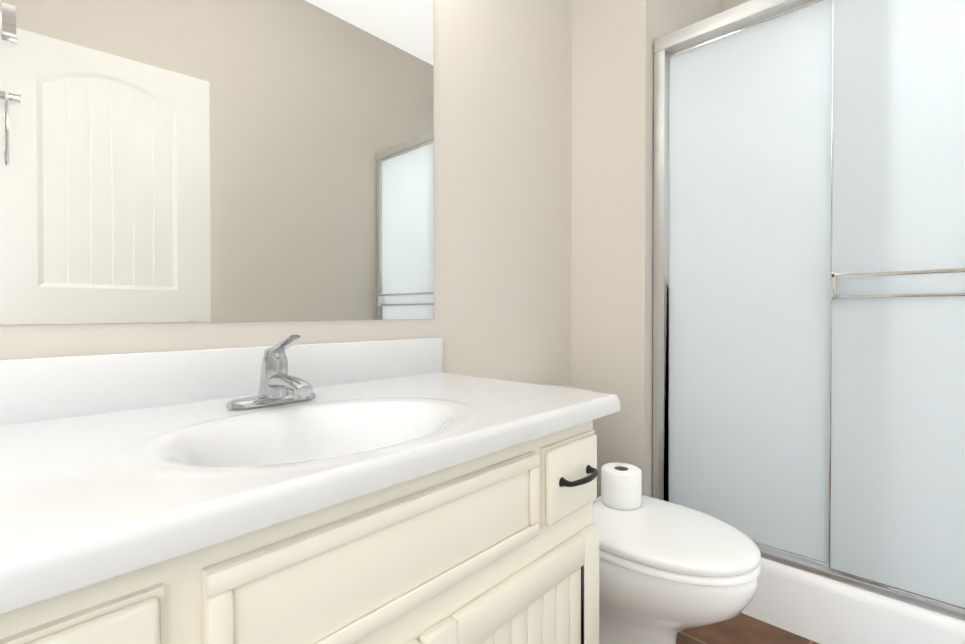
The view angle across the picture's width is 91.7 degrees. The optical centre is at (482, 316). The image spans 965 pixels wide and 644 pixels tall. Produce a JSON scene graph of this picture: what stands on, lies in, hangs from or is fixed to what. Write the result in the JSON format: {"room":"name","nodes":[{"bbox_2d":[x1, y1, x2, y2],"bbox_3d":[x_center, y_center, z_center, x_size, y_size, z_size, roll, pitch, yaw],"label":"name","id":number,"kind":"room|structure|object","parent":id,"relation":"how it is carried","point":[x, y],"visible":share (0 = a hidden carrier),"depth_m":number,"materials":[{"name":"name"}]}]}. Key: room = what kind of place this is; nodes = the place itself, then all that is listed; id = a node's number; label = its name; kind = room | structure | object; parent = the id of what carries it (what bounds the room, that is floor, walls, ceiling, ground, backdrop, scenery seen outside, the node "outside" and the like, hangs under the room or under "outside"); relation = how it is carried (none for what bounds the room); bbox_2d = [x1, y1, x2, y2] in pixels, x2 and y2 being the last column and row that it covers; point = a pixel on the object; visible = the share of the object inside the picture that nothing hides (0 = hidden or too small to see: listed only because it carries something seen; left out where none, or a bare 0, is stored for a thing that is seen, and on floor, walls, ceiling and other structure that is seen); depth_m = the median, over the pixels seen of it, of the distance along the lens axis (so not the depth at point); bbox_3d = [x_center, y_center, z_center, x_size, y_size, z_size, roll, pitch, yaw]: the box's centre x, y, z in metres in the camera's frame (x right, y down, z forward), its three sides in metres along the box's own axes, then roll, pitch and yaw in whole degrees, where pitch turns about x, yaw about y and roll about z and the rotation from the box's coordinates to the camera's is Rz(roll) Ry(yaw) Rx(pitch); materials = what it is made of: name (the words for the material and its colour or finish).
{"room":"bathroom","nodes":[
{"label":"bathroom","id":0,"kind":"room"},
{"bbox_2d":[0,0,571,386],"bbox_3d":[-0.537,-0.393,1.023,0.106,2.733,2.544,0,1,43],"label":"wall","id":1,"kind":"structure","parent":0,"point":[164,161],"depth_m":1.05,"materials":[{"name":"beige paint"}]},
{"bbox_2d":[571,0,720,496],"bbox_3d":[0.777,-0.403,2.206,0.412,2.733,0.980,0,1,43],"label":"wall","id":2,"kind":"structure","parent":0,"point":[612,195],"depth_m":1.79,"materials":[{"name":"beige paint"}]},
{"bbox_2d":[653,0,964,620],"bbox_3d":[1.077,-0.123,1.360,1.175,1.806,0.088,0,1,43],"label":"shower door","id":3,"kind":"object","parent":2,"relation":"attached to","point":[809,298],"visible":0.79,"depth_m":1.43,"materials":[{"name":"white glass"}]},
{"bbox_2d":[721,0,750,11],"bbox_3d":[1.698,-0.401,1.948,1.284,2.733,0.100,0,1,43],"label":"wall","id":4,"kind":"structure","parent":0,"point":[727,4],"depth_m":2.31,"materials":[{"name":"beige paint"}]},
{"bbox_2d":[676,613,818,643],"bbox_3d":[0.378,1.016,0.851,13.496,0.080,15.324,0,1,43],"label":"floor","id":5,"kind":"structure","parent":0,"point":[741,628],"depth_m":1.43,"materials":[{"name":"wood"}]},
{"bbox_2d":[0,337,620,643],"bbox_3d":[-0.497,0.523,0.565,0.596,0.910,1.710,0,1,43],"label":"bathroom vanity","id":6,"kind":"object","parent":5,"relation":"on","point":[401,491],"visible":0.94,"depth_m":0.64,"materials":[{"name":"painted wood"},{"name":"oil rubbed bronze"}]},
{"bbox_2d":[226,335,315,408],"bbox_3d":[-0.362,0.098,0.860,0.156,0.132,0.164,0,1,43],"label":"faucet","id":7,"kind":"object","parent":6,"relation":"on","point":[278,382],"visible":1,"depth_m":0.86,"materials":[{"name":"silver metal"}]},
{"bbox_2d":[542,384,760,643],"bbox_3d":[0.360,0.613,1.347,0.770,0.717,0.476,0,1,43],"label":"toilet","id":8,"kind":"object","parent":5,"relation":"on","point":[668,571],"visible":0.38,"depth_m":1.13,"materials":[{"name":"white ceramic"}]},
{"bbox_2d":[601,462,641,509],"bbox_3d":[0.410,0.499,1.384,0.114,0.102,0.114,0,1,43],"label":"toilet paper","id":9,"kind":"object","parent":8,"relation":"on","point":[621,486],"visible":1,"depth_m":1.34,"materials":[{"name":"white paper"}]},
{"bbox_2d":[741,557,964,643],"bbox_3d":[1.338,0.874,1.648,1.176,0.190,0.839,0,1,43],"label":"shower base","id":10,"kind":"object","parent":5,"relation":"on","point":[813,607],"visible":0.27,"depth_m":1.36,"materials":[{"name":"white plastic"}]}
]}

